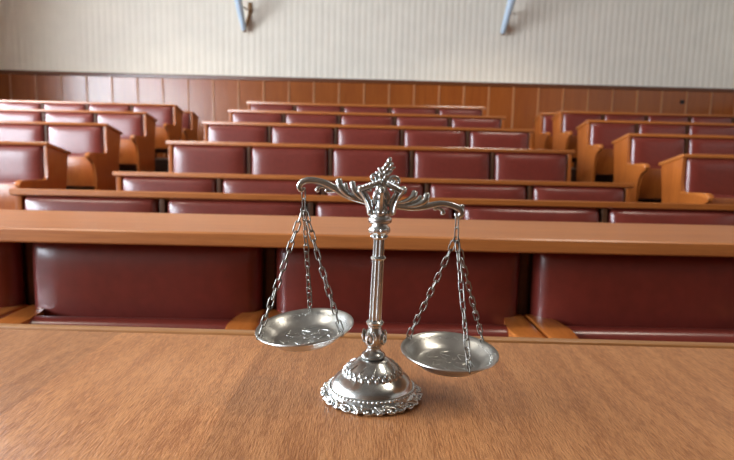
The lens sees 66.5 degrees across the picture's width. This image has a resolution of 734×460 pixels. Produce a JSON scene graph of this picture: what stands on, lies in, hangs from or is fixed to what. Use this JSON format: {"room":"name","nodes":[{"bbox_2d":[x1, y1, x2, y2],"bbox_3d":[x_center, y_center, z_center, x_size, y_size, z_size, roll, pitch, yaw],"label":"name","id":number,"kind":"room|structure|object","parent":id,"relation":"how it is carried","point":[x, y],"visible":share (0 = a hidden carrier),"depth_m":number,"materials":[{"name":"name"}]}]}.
{"room":"courtroom","nodes":[
{"label":"courtroom","id":0,"kind":"room"},
{"bbox_2d":[119,158,613,182],"bbox_3d":[0.166,-0.645,9.680,16.000,1.005,3.840,1,7,-1],"label":"floor","id":1,"kind":"structure","parent":0,"point":[161,164],"depth_m":7.68,"materials":[{"name":"brown wood"}]},
{"bbox_2d":[0,100,183,158],"bbox_3d":[-4.736,-1.476,8.164,3.885,0.799,0.792,1,7,-1],"label":"bench","id":2,"kind":"object","parent":1,"relation":"on","point":[169,116],"visible":0.34,"depth_m":8.14,"materials":[{"name":"brown wood"}]},
{"bbox_2d":[155,111,199,157],"bbox_3d":[-4.841,-1.619,9.304,3.885,0.788,0.792,1,7,-1],"label":"bench","id":3,"kind":"object","parent":1,"relation":"on","point":[189,118],"visible":0.06,"depth_m":9.31,"materials":[{"name":"brown wood"}]},
{"bbox_2d":[247,102,485,115],"bbox_3d":[-0.015,-1.406,8.232,3.500,0.863,0.792,1,7,-1],"label":"bench","id":4,"kind":"object","parent":1,"relation":"on","point":[277,106],"visible":0.13,"depth_m":8.19,"materials":[{"name":"red leather"}]},
{"bbox_2d":[534,113,576,167],"bbox_3d":[4.842,-1.470,9.444,3.885,0.908,0.792,1,7,-1],"label":"bench","id":5,"kind":"object","parent":1,"relation":"on","point":[543,122],"visible":0.08,"depth_m":9.38,"materials":[{"name":"brown wood"}]},
{"bbox_2d":[551,111,733,161],"bbox_3d":[4.778,-1.293,8.307,3.885,0.843,0.792,1,7,-1],"label":"bench","id":6,"kind":"object","parent":1,"relation":"on","point":[565,134],"visible":0.3,"depth_m":8.25,"materials":[{"name":"brown wood"}]},
{"bbox_2d":[0,0,733,166],"bbox_3d":[0.203,-3.362,11.090,15.800,4.065,0.090,1,7,-1],"label":"wall","id":7,"kind":"structure","parent":0,"point":[651,43],"depth_m":11.05,"materials":[{"name":"white paint"}]},
{"bbox_2d":[9,74,11,99],"bbox_3d":[-7.027,-2.286,11.088,0.036,1.556,0.014,1,7,-1],"label":"trim","id":8,"kind":"structure","parent":7,"relation":"attached to","point":[10,85],"depth_m":11.02,"materials":[{"name":"brown wood"}]},
{"bbox_2d":[34,75,37,100],"bbox_3d":[-6.530,-2.276,11.095,0.036,1.556,0.014,1,7,-1],"label":"trim","id":9,"kind":"structure","parent":7,"relation":"attached to","point":[35,77],"depth_m":11.02,"materials":[{"name":"brown wood"}]},
{"bbox_2d":[60,75,62,100],"bbox_3d":[-6.034,-2.265,11.103,0.036,1.556,0.014,1,7,-1],"label":"trim","id":10,"kind":"structure","parent":7,"relation":"attached to","point":[61,89],"depth_m":11.03,"materials":[{"name":"brown wood"}]},
{"bbox_2d":[85,76,87,101],"bbox_3d":[-5.537,-2.254,11.111,0.036,1.556,0.014,1,7,-1],"label":"trim","id":11,"kind":"structure","parent":7,"relation":"attached to","point":[86,79],"depth_m":11.04,"materials":[{"name":"brown wood"}]},
{"bbox_2d":[111,77,113,102],"bbox_3d":[-5.040,-2.243,11.118,0.036,1.556,0.014,1,7,-1],"label":"trim","id":12,"kind":"structure","parent":7,"relation":"attached to","point":[111,77],"depth_m":11.04,"materials":[{"name":"brown wood"}]},
{"bbox_2d":[136,77,138,102],"bbox_3d":[-4.543,-2.233,11.126,0.036,1.556,0.014,1,7,-1],"label":"trim","id":13,"kind":"structure","parent":7,"relation":"attached to","point":[136,77],"depth_m":11.05,"materials":[{"name":"brown wood"}]},
{"bbox_2d":[162,78,164,157],"bbox_3d":[-4.046,-2.222,11.133,0.036,1.556,0.014,1,7,-1],"label":"trim","id":14,"kind":"structure","parent":7,"relation":"attached to","point":[162,78],"depth_m":11.06,"materials":[{"name":"brown wood"}]},
{"bbox_2d":[187,79,188,110],"bbox_3d":[-3.549,-2.211,11.141,0.036,1.556,0.014,1,7,-1],"label":"trim","id":15,"kind":"structure","parent":7,"relation":"attached to","point":[187,79],"depth_m":11.07,"materials":[{"name":"wood"}]},
{"bbox_2d":[212,79,214,120],"bbox_3d":[-3.053,-2.200,11.148,0.036,1.556,0.014,1,7,-1],"label":"trim","id":16,"kind":"structure","parent":7,"relation":"attached to","point":[212,79],"depth_m":11.09,"materials":[{"name":"brown wood"}]},
{"bbox_2d":[238,80,239,109],"bbox_3d":[-2.556,-2.190,11.156,0.036,1.556,0.014,1,7,-1],"label":"trim","id":17,"kind":"structure","parent":7,"relation":"attached to","point":[238,80],"depth_m":11.10,"materials":[{"name":"brown wood"}]},
{"bbox_2d":[235,0,251,31],"bbox_3d":[-2.367,-4.220,10.468,0.175,0.863,0.955,2,7,5],"label":"wall lamp","id":18,"kind":"object","parent":7,"relation":"attached to","point":[239,6],"visible":1,"depth_m":10.66,"materials":[{"name":"blue metal"}]},
{"bbox_2d":[263,81,264,101],"bbox_3d":[-2.059,-2.179,11.164,0.036,1.556,0.014,1,7,-1],"label":"trim","id":19,"kind":"structure","parent":7,"relation":"attached to","point":[263,81],"depth_m":11.09,"materials":[{"name":"brown wood"}]},
{"bbox_2d":[288,81,289,102],"bbox_3d":[-1.562,-2.168,11.171,0.036,1.556,0.014,1,7,-1],"label":"trim","id":20,"kind":"structure","parent":7,"relation":"attached to","point":[288,81],"depth_m":11.09,"materials":[{"name":"brown wood"}]},
{"bbox_2d":[313,82,314,102],"bbox_3d":[-1.065,-2.158,11.179,0.036,1.556,0.014,1,7,-1],"label":"trim","id":21,"kind":"structure","parent":7,"relation":"attached to","point":[313,82],"depth_m":11.10,"materials":[{"name":"brown wood"}]},
{"bbox_2d":[338,83,339,103],"bbox_3d":[-0.569,-2.147,11.186,0.036,1.556,0.014,1,7,-1],"label":"trim","id":22,"kind":"structure","parent":7,"relation":"attached to","point":[338,83],"depth_m":11.11,"materials":[{"name":"brown wood"}]},
{"bbox_2d":[363,83,364,103],"bbox_3d":[-0.072,-2.136,11.194,0.036,1.556,0.014,1,7,-1],"label":"trim","id":23,"kind":"structure","parent":7,"relation":"attached to","point":[363,83],"depth_m":11.11,"materials":[{"name":"brown wood"}]},
{"bbox_2d":[0,70,733,92],"bbox_3d":[0.194,-2.947,11.133,15.800,0.075,0.110,1,7,-1],"label":"trim","id":24,"kind":"structure","parent":7,"relation":"attached to","point":[25,72],"depth_m":11.08,"materials":[{"name":"brown wood"}]},
{"bbox_2d":[388,84,389,104],"bbox_3d":[0.425,-2.126,11.201,0.036,1.556,0.014,1,7,-1],"label":"trim","id":25,"kind":"structure","parent":7,"relation":"attached to","point":[388,84],"depth_m":11.12,"materials":[{"name":"brown wood"}]},
{"bbox_2d":[413,85,414,105],"bbox_3d":[0.922,-2.115,11.209,0.036,1.556,0.014,1,7,-1],"label":"trim","id":26,"kind":"structure","parent":7,"relation":"attached to","point":[413,85],"depth_m":11.13,"materials":[{"name":"brown wood"}]},
{"bbox_2d":[438,85,439,105],"bbox_3d":[1.419,-2.104,11.217,0.036,1.556,0.014,1,7,-1],"label":"trim","id":27,"kind":"structure","parent":7,"relation":"attached to","point":[438,85],"depth_m":11.13,"materials":[{"name":"brown wood"}]},
{"bbox_2d":[462,86,464,106],"bbox_3d":[1.916,-2.094,11.224,0.036,1.556,0.014,1,7,-1],"label":"trim","id":28,"kind":"structure","parent":7,"relation":"attached to","point":[463,86],"depth_m":11.14,"materials":[{"name":"brown wood"}]},
{"bbox_2d":[487,86,489,115],"bbox_3d":[2.413,-2.083,11.232,0.036,1.556,0.014,1,7,-1],"label":"trim","id":29,"kind":"structure","parent":7,"relation":"attached to","point":[488,86],"depth_m":11.16,"materials":[{"name":"brown wood"}]},
{"bbox_2d":[501,0,514,34],"bbox_3d":[2.688,-4.184,10.534,0.185,0.863,0.950,2,7,2],"label":"wall lamp","id":30,"kind":"object","parent":7,"relation":"attached to","point":[510,3],"visible":1,"depth_m":10.58,"materials":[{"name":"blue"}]},
{"bbox_2d":[511,87,514,128],"bbox_3d":[2.909,-2.072,11.239,0.036,1.556,0.014,1,7,-1],"label":"trim","id":31,"kind":"structure","parent":7,"relation":"attached to","point":[513,87],"depth_m":11.19,"materials":[{"name":"brown wood"}]},
{"bbox_2d":[536,88,539,116],"bbox_3d":[3.406,-2.061,11.247,0.036,1.556,0.014,1,7,-1],"label":"trim","id":32,"kind":"structure","parent":7,"relation":"attached to","point":[538,88],"depth_m":11.18,"materials":[{"name":"brown wood"}]},
{"bbox_2d":[561,88,564,110],"bbox_3d":[3.903,-2.051,11.255,0.036,1.556,0.014,1,7,-1],"label":"trim","id":33,"kind":"structure","parent":7,"relation":"attached to","point":[563,88],"depth_m":11.18,"materials":[{"name":"brown wood"}]},
{"bbox_2d":[586,89,589,110],"bbox_3d":[4.400,-2.040,11.262,0.036,1.556,0.014,1,7,-1],"label":"trim","id":34,"kind":"structure","parent":7,"relation":"attached to","point":[588,89],"depth_m":11.18,"materials":[{"name":"brown wood"}]},
{"bbox_2d":[611,90,613,111],"bbox_3d":[4.897,-2.029,11.270,0.036,1.556,0.014,1,7,-1],"label":"trim","id":35,"kind":"structure","parent":7,"relation":"attached to","point":[612,90],"depth_m":11.19,"materials":[{"name":"brown wood"}]},
{"bbox_2d":[635,90,638,112],"bbox_3d":[5.394,-2.019,11.277,0.036,1.556,0.014,1,7,-1],"label":"trim","id":36,"kind":"structure","parent":7,"relation":"attached to","point":[637,90],"depth_m":11.20,"materials":[{"name":"brown wood"}]},
{"bbox_2d":[660,91,663,112],"bbox_3d":[5.890,-2.008,11.285,0.036,1.556,0.014,1,7,-1],"label":"trim","id":37,"kind":"structure","parent":7,"relation":"attached to","point":[661,105],"depth_m":11.21,"materials":[{"name":"brown wood"}]},
{"bbox_2d":[684,91,687,113],"bbox_3d":[6.387,-1.997,11.293,0.036,1.556,0.014,1,7,-1],"label":"trim","id":38,"kind":"structure","parent":7,"relation":"attached to","point":[686,101],"depth_m":11.22,"materials":[{"name":"brown wood"}]},
{"bbox_2d":[709,92,712,113],"bbox_3d":[6.884,-1.986,11.300,0.036,1.556,0.014,1,7,-1],"label":"trim","id":39,"kind":"structure","parent":7,"relation":"attached to","point":[711,92],"depth_m":11.22,"materials":[{"name":"brown wood"}]},
{"bbox_3d":[0.234,0.729,3.323,16.400,0.200,17.000,1,7,-1],"label":"floor","id":40,"kind":"structure","parent":0,"visible":0},
{"bbox_2d":[0,323,733,459],"bbox_3d":[-0.023,0.583,0.671,3.000,0.752,0.622,1,7,1],"label":"desk","id":41,"kind":"object","parent":40,"relation":"on","point":[68,392],"visible":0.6,"depth_m":0.67,"materials":[{"name":"brown wood"}]},
{"bbox_2d":[255,157,498,416],"bbox_3d":[0.015,0.059,0.675,0.300,0.292,0.133,1,7,-1],"label":"balance scale","id":42,"kind":"object","parent":41,"relation":"on","point":[371,383],"visible":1,"depth_m":0.67,"materials":[{"name":"grey metal"}]},
{"bbox_2d":[0,209,733,342],"bbox_3d":[0.122,0.417,1.622,3.690,0.846,0.572,1,7,-1],"label":"bench","id":43,"kind":"object","parent":40,"relation":"on","point":[532,279],"visible":0.5,"depth_m":1.54,"materials":[{"name":"brown wood"}]},
{"bbox_2d":[9,188,733,225],"bbox_3d":[0.076,0.273,2.672,3.500,0.863,0.792,1,7,-1],"label":"bench","id":44,"kind":"object","parent":40,"relation":"on","point":[25,199],"visible":0.21,"depth_m":2.63,"materials":[{"name":"brown wood"}]},
{"bbox_3d":[0.230,0.564,3.816,16.000,0.102,1.080,1,7,-1],"label":"floor","id":45,"kind":"structure","parent":0,"visible":0},
{"bbox_2d":[112,171,634,201],"bbox_3d":[0.047,0.075,3.796,3.500,0.863,0.792,1,7,-1],"label":"bench","id":46,"kind":"object","parent":45,"relation":"on","point":[125,180],"visible":0.16,"depth_m":3.76,"materials":[{"name":"brown wood"}]},
{"bbox_3d":[0.219,0.306,4.902,16.000,0.336,1.140,1,7,-1],"label":"floor","id":47,"kind":"structure","parent":0,"visible":0},
{"bbox_2d":[0,141,70,209],"bbox_3d":[-4.665,-0.377,4.767,3.885,0.826,0.792,1,7,-1],"label":"bench","id":48,"kind":"object","parent":47,"relation":"on","point":[25,165],"visible":0.67,"depth_m":4.75,"materials":[{"name":"brown wood"}]},
{"bbox_2d":[166,141,574,181],"bbox_3d":[0.028,-0.294,4.837,3.500,0.863,0.792,1,7,-1],"label":"bench","id":49,"kind":"object","parent":47,"relation":"on","point":[184,156],"visible":0.23,"depth_m":4.80,"materials":[{"name":"red leather"}]},
{"bbox_2d":[658,154,733,203],"bbox_3d":[4.659,-0.191,4.908,3.885,0.855,0.792,1,7,-1],"label":"bench","id":50,"kind":"object","parent":47,"relation":"on","point":[686,178],"visible":0.66,"depth_m":4.84,"materials":[{"name":"brown wood"}]},
{"bbox_3d":[0.207,0.041,6.043,16.000,0.572,1.190,1,7,-1],"label":"floor","id":51,"kind":"structure","parent":0,"visible":0},
{"bbox_2d":[0,121,122,190],"bbox_3d":[-4.670,-0.752,5.869,3.885,0.817,0.792,1,7,-1],"label":"bench","id":52,"kind":"object","parent":51,"relation":"on","point":[94,148],"visible":0.47,"depth_m":5.85,"materials":[{"name":"red leather"}]},
{"bbox_2d":[202,121,534,148],"bbox_3d":[0.014,-0.674,5.937,3.500,0.863,0.792,1,7,-1],"label":"bench","id":53,"kind":"object","parent":51,"relation":"on","point":[214,131],"visible":0.25,"depth_m":5.90,"materials":[{"name":"red leather"}]},
{"bbox_2d":[612,133,733,202],"bbox_3d":[4.703,-0.564,6.010,3.885,0.845,0.792,1,7,-1],"label":"bench","id":54,"kind":"object","parent":51,"relation":"on","point":[637,156],"visible":0.48,"depth_m":5.95,"materials":[{"name":"brown wood"}]},
{"bbox_3d":[0.195,-0.220,7.204,16.000,0.793,1.180,1,7,-1],"label":"floor","id":55,"kind":"structure","parent":0,"visible":0},
{"bbox_2d":[0,108,157,171],"bbox_3d":[-4.712,-1.119,7.021,3.885,0.808,0.792,1,7,-1],"label":"bench","id":56,"kind":"object","parent":55,"relation":"on","point":[137,141],"visible":0.34,"depth_m":7.00,"materials":[{"name":"red leather"}]},
{"bbox_2d":[228,109,505,127],"bbox_3d":[-0.005,-1.045,7.089,3.500,0.863,0.792,1,7,-1],"label":"bench","id":57,"kind":"object","parent":55,"relation":"on","point":[263,116],"visible":0.19,"depth_m":7.05,"materials":[{"name":"red leather"}]},
{"bbox_2d":[576,120,733,181],"bbox_3d":[4.728,-0.934,7.162,3.885,0.845,0.792,1,7,-1],"label":"bench","id":58,"kind":"object","parent":55,"relation":"on","point":[595,157],"visible":0.34,"depth_m":7.10,"materials":[{"name":"brown wood"}]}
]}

